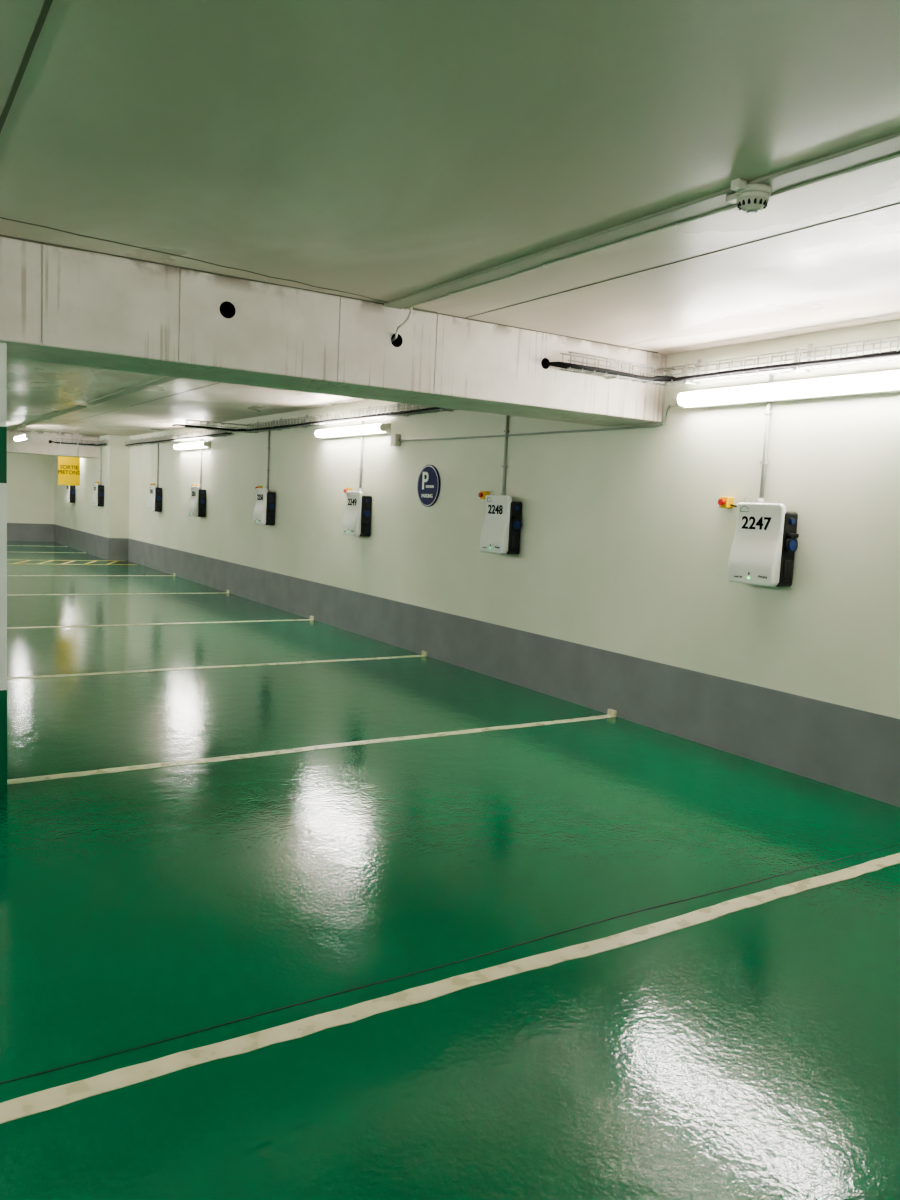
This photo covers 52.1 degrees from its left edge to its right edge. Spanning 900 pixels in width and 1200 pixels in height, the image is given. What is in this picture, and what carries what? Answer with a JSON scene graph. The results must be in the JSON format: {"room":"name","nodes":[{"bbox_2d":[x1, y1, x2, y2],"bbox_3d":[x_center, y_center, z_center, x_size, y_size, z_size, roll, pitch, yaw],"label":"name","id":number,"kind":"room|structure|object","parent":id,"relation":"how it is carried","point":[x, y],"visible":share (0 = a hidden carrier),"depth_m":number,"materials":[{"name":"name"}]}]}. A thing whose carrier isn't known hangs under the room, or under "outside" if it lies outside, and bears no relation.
{"room":"parking garage","nodes":[
{"label":"parking garage","id":0,"kind":"room"},
{"bbox_2d":[0,0,52,132],"bbox_3d":[-0.131,-1.201,0.865,0.016,0.004,7.540,-1,7,-32],"label":"joint","id":1,"kind":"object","parent":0,"point":[46,5],"depth_m":2.38,"materials":[{"name":"grey concrete"}]},
{"bbox_2d":[7,453,53,523],"bbox_3d":[-15.193,-2.791,21.807,12.180,2.600,0.200,-1,7,-32],"label":"wall","id":2,"kind":"structure","parent":0,"point":[30,477],"depth_m":24.29,"materials":[{"name":"paint"}]},
{"bbox_2d":[7,523,53,541],"bbox_3d":[-15.402,-1.719,21.695,11.274,0.472,0.006,-1,7,-32],"label":"baseboard","id":3,"kind":"structure","parent":2,"relation":"attached to","point":[15,531],"depth_m":24.40,"materials":[{"name":"grey paint"}]},
{"bbox_2d":[7,430,98,457],"bbox_3d":[-12.476,-3.244,17.045,11.280,0.460,0.620,-1,7,-32],"label":"concrete beam","id":4,"kind":"object","parent":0,"point":[38,444],"visible":0.94,"depth_m":19.30,"materials":[{"name":"white concrete"}]},
{"bbox_2d":[54,435,129,537],"bbox_3d":[-8.532,-2.492,22.031,0.700,2.600,6.600,-1,7,-32],"label":"wall","id":5,"kind":"structure","parent":0,"point":[110,520],"depth_m":19.48,"materials":[{"name":"paint"}]},
{"bbox_2d":[64,485,74,502],"bbox_3d":[-9.203,-2.994,22.245,0.208,1.270,0.607,-1,7,-32],"label":"charger","id":6,"kind":"object","parent":5,"relation":"attached to","point":[70,489],"visible":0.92,"depth_m":22.07,"materials":[{"name":"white plastic"}]},
{"bbox_2d":[49,438,107,446],"bbox_3d":[-7.758,-3.323,19.209,0.990,0.164,1.130,-1,7,-32],"label":"cable tray","id":7,"kind":"object","parent":5,"relation":"attached to","point":[101,443],"visible":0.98,"depth_m":19.40,"materials":[{"name":"metal"}]},
{"bbox_2d":[91,446,103,505],"bbox_3d":[-7.523,-2.640,19.604,0.208,1.270,0.607,-1,7,-32],"label":"charger","id":8,"kind":"object","parent":5,"relation":"attached to","point":[98,493],"visible":1,"depth_m":19.45,"materials":[{"name":"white plastic"}]},
{"bbox_2d":[133,382,220,405],"bbox_3d":[-2.260,-2.159,9.116,0.008,0.002,7.540,-1,7,-32],"label":"joint","id":9,"kind":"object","parent":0,"point":[220,382],"depth_m":10.36,"materials":[{"name":"grey concrete"}]},
{"bbox_2d":[0,217,436,312],"bbox_3d":[-2.141,-1.584,3.613,5.300,0.006,0.653,-1,7,-32],"label":"joint","id":10,"kind":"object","parent":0,"point":[0,217],"depth_m":4.34,"materials":[{"name":"grey concrete"}]},
{"bbox_2d":[0,234,657,352],"bbox_3d":[-3.429,-1.602,3.197,11.480,0.014,0.010,-1,7,-32],"label":"joint","id":11,"kind":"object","parent":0,"point":[11,237],"depth_m":4.79,"materials":[{"name":"grey concrete"}]},
{"bbox_2d":[0,236,666,425],"bbox_3d":[-3.611,-1.412,3.489,11.680,0.460,0.620,-1,7,-32],"label":"concrete beam","id":12,"kind":"object","parent":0,"point":[58,305],"visible":0.97,"depth_m":4.92,"materials":[{"name":"white concrete"}]},
{"bbox_2d":[0,541,899,1199],"bbox_3d":[-6.510,0.446,8.204,12.180,0.200,33.000,-1,7,-32],"label":"floor","id":13,"kind":"structure","parent":0,"point":[752,1053],"depth_m":3.27,"materials":[{"name":"green paint"}]},
{"bbox_2d":[0,342,6,796],"bbox_3d":[-2.411,-0.137,4.376,0.500,2.140,0.420,-1,7,-32],"label":"concrete column","id":14,"kind":"structure","parent":13,"relation":"on","point":[3,346],"depth_m":4.32,"materials":[{"name":"white concrete"}]},
{"bbox_2d":[13,560,136,564],"bbox_3d":[-7.742,-0.746,18.163,2.800,0.003,1.080,-1,7,-32],"label":"floor marking","id":15,"kind":"object","parent":13,"relation":"on","point":[26,560],"depth_m":18.34,"materials":[{"name":"yellow paint"}]},
{"bbox_2d":[7,573,175,575],"bbox_3d":[-7.281,-0.417,14.993,5.573,0.045,0.100,-1,7,-32],"label":"parking line","id":16,"kind":"object","parent":13,"relation":"on","point":[173,573],"visible":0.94,"depth_m":15.76,"materials":[{"name":"paint"}]},
{"bbox_2d":[7,590,228,595],"bbox_3d":[-5.734,-0.090,12.561,5.573,0.045,0.100,-1,7,-32],"label":"parking line","id":17,"kind":"object","parent":13,"relation":"on","point":[227,591],"visible":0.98,"depth_m":13.30,"materials":[{"name":"paint"}]},
{"bbox_2d":[7,616,313,628],"bbox_3d":[-4.058,0.263,9.929,5.573,0.045,0.097,-1,7,-32],"label":"parking line","id":18,"kind":"object","parent":13,"relation":"on","point":[311,617],"visible":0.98,"depth_m":10.43,"materials":[{"name":"paint"}]},
{"bbox_2d":[7,651,426,679],"bbox_3d":[-2.597,0.571,7.633,5.573,0.045,0.100,-1,7,-32],"label":"parking line","id":19,"kind":"object","parent":13,"relation":"on","point":[424,653],"visible":0.99,"depth_m":7.95,"materials":[{"name":"paint"}]},
{"bbox_2d":[7,709,616,784],"bbox_3d":[-0.517,0.868,5.739,4.098,0.045,0.096,-1,7,-32],"label":"parking line","id":20,"kind":"object","parent":13,"relation":"on","point":[611,713],"visible":0.99,"depth_m":5.45,"materials":[{"name":"paint"}]},
{"bbox_2d":[0,853,899,1123],"bbox_3d":[0.306,1.184,3.072,5.573,0.045,0.097,-1,7,-32],"label":"parking line","id":21,"kind":"object","parent":13,"relation":"on","point":[58,1096],"visible":1,"depth_m":2.76,"materials":[{"name":"paint"}]},
{"bbox_2d":[0,843,899,1083],"bbox_3d":[-2.297,1.235,1.573,11.570,0.002,0.026,-1,7,-32],"label":"joint","id":22,"kind":"object","parent":13,"relation":"on","point":[899,843],"visible":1,"depth_m":2.88,"materials":[{"name":"green"}]},
{"bbox_2d":[0,0,899,435],"bbox_3d":[-6.374,-2.361,7.913,12.180,0.250,33.000,-1,7,-32],"label":"ceiling","id":23,"kind":"structure","parent":0,"point":[384,150],"depth_m":2.92,"materials":[{"name":"paint"}]},
{"bbox_2d":[14,424,30,441],"bbox_3d":[-8.007,-3.131,17.209,0.100,0.287,1.500,-1,7,-32],"label":"strip light","id":24,"kind":"object","parent":23,"relation":"hanging from","point":[19,437],"depth_m":16.93,"materials":[{"name":"white plastic"}]},
{"bbox_2d":[7,405,86,429],"bbox_3d":[-7.018,-3.064,15.688,0.120,0.014,7.520,-1,7,-32],"label":"joint","id":25,"kind":"object","parent":23,"relation":"in","point":[77,407],"depth_m":14.60,"materials":[{"name":"grey concrete"}]},
{"bbox_2d":[58,429,79,485],"bbox_3d":[-7.500,-2.802,18.122,0.404,1.080,0.024,-1,7,-32],"label":"exit sign","id":26,"kind":"object","parent":23,"relation":"hanging from","point":[68,467],"visible":1,"depth_m":18.14,"materials":[{"name":"yellow plastic"}]},
{"bbox_2d":[87,376,177,403],"bbox_3d":[-2.669,-2.146,8.857,0.120,0.014,7.540,-1,7,-32],"label":"joint","id":27,"kind":"object","parent":23,"relation":"in","point":[164,379],"depth_m":10.05,"materials":[{"name":"grey concrete"}]},
{"bbox_2d":[391,308,411,342],"bbox_3d":[-0.292,-1.557,5.202,0.173,0.191,0.073,7,7,37],"label":"hanging cable","id":28,"kind":"object","parent":23,"relation":"hanging from","point":[410,312],"visible":0.93,"depth_m":5.18,"materials":[{"name":"beige plastic"}]},
{"bbox_2d":[383,132,899,308],"bbox_3d":[1.684,-1.227,2.017,0.120,0.014,7.540,-1,7,-32],"label":"conduit","id":29,"kind":"object","parent":23,"relation":"in","point":[887,146],"depth_m":3.38,"materials":[{"name":"grey metal"}]},
{"bbox_2d":[726,178,770,214],"bbox_3d":[0.994,-1.329,3.060,0.135,0.092,0.156,4,6,9],"label":"smoke detector","id":30,"kind":"object","parent":23,"relation":"attached to","point":[750,198],"visible":1,"depth_m":3.01,"materials":[{"name":"beige plastic"}]},
{"bbox_2d":[129,319,899,718],"bbox_3d":[0.334,-0.660,8.475,0.300,2.600,26.000,-1,7,-32],"label":"wall","id":31,"kind":"structure","parent":0,"point":[626,540],"depth_m":6.70,"materials":[{"name":"paint"}]},
{"bbox_2d":[147,443,161,511],"bbox_3d":[-5.568,-2.304,17.279,0.208,1.270,0.607,-1,7,-32],"label":"charger","id":32,"kind":"object","parent":31,"relation":"attached to","point":[154,503],"visible":1,"depth_m":17.12,"materials":[{"name":"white plastic"}]},
{"bbox_2d":[125,426,233,446],"bbox_3d":[-4.986,-2.897,16.395,0.134,0.164,6.460,-1,7,-32],"label":"cable tray","id":33,"kind":"object","parent":31,"relation":"attached to","point":[146,441],"visible":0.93,"depth_m":16.00,"materials":[{"name":"metal"}]},
{"bbox_2d":[173,441,210,450],"bbox_3d":[-4.311,-2.571,15.342,0.134,0.110,1.700,-1,7,-32],"label":"wall light","id":34,"kind":"object","parent":31,"relation":"attached to","point":[204,444],"visible":1,"depth_m":15.13,"materials":[{"name":"beige plastic"}]},
{"bbox_2d":[188,439,205,516],"bbox_3d":[-4.160,-2.007,15.066,0.208,1.270,0.607,-1,7,-32],"label":"charger","id":35,"kind":"object","parent":31,"relation":"attached to","point":[197,505],"visible":1,"depth_m":14.91,"materials":[{"name":"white plastic"}]},
{"bbox_2d":[253,431,275,524],"bbox_3d":[-2.559,-1.669,12.551,0.208,1.270,0.607,-1,7,-32],"label":"charger","id":36,"kind":"object","parent":31,"relation":"attached to","point":[264,510],"visible":1,"depth_m":12.40,"materials":[{"name":"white plastic"}]},
{"bbox_2d":[172,403,456,432],"bbox_3d":[-1.353,-2.042,9.828,1.057,0.164,7.700,-1,7,-32],"label":"cable tray","id":37,"kind":"object","parent":31,"relation":"attached to","point":[408,412],"visible":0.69,"depth_m":10.72,"materials":[{"name":"metal"}]},
{"bbox_2d":[314,422,390,438],"bbox_3d":[-1.120,-1.898,10.329,0.134,0.110,1.700,-1,7,-32],"label":"wall light","id":38,"kind":"object","parent":31,"relation":"attached to","point":[378,428],"visible":1,"depth_m":10.16,"materials":[{"name":"beige plastic"}]},
{"bbox_2d":[342,420,371,536],"bbox_3d":[-1.060,-1.353,10.196,0.208,1.270,0.607,-1,7,-32],"label":"charger","id":39,"kind":"object","parent":31,"relation":"attached to","point":[357,516],"visible":1,"depth_m":10.05,"materials":[{"name":"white plastic"}]},
{"bbox_2d":[417,465,439,506],"bbox_3d":[-0.212,-1.120,9.020,0.025,0.410,0.410,-1,7,-32],"label":"parking sign","id":40,"kind":"object","parent":31,"relation":"attached to","point":[428,486],"visible":1,"depth_m":9.00,"materials":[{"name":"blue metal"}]},
{"bbox_2d":[54,524,899,806],"bbox_3d":[-1.776,0.031,11.161,0.406,0.472,32.600,-1,7,-32],"label":"baseboard","id":41,"kind":"structure","parent":31,"relation":"attached to","point":[857,751],"depth_m":6.89,"materials":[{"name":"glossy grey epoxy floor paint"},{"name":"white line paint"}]},
{"bbox_2d":[478,415,521,553],"bbox_3d":[0.402,-1.044,7.899,0.208,1.270,0.607,-1,7,-32],"label":"charger","id":42,"kind":"object","parent":31,"relation":"attached to","point":[501,529],"visible":1,"depth_m":7.76,"materials":[{"name":"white plastic"}]},
{"bbox_2d":[390,397,675,445],"bbox_3d":[0.481,-1.487,7.885,0.060,0.220,4.040,-1,7,-32],"label":"conduit","id":43,"kind":"object","parent":31,"relation":"attached to","point":[395,440],"visible":0.81,"depth_m":7.53,"materials":[{"name":"grey plastic"}]},
{"bbox_2d":[541,336,899,385],"bbox_3d":[2.996,-1.124,2.996,1.057,0.164,7.680,-1,7,-32],"label":"cable tray","id":44,"kind":"object","parent":31,"relation":"attached to","point":[695,379],"visible":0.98,"depth_m":5.70,"materials":[{"name":"metal"}]},
{"bbox_2d":[718,374,798,586],"bbox_3d":[1.859,-0.737,5.610,0.208,1.270,0.607,-1,7,-32],"label":"charger","id":45,"kind":"object","parent":31,"relation":"attached to","point":[765,544],"visible":1,"depth_m":5.50,"materials":[{"name":"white plastic"}]},
{"bbox_2d":[674,369,899,408],"bbox_3d":[1.996,-1.241,5.434,0.134,0.110,1.700,-1,7,-32],"label":"wall light","id":46,"kind":"object","parent":31,"relation":"attached to","point":[881,381],"visible":1,"depth_m":5.36,"materials":[{"name":"beige plastic"}]},
{"bbox_2d":[465,203,899,317],"bbox_3d":[2.094,-1.240,2.276,0.008,0.002,7.540,-1,7,-32],"label":"joint","id":47,"kind":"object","parent":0,"point":[897,203],"depth_m":3.85,"materials":[{"name":"grey concrete"}]}
]}

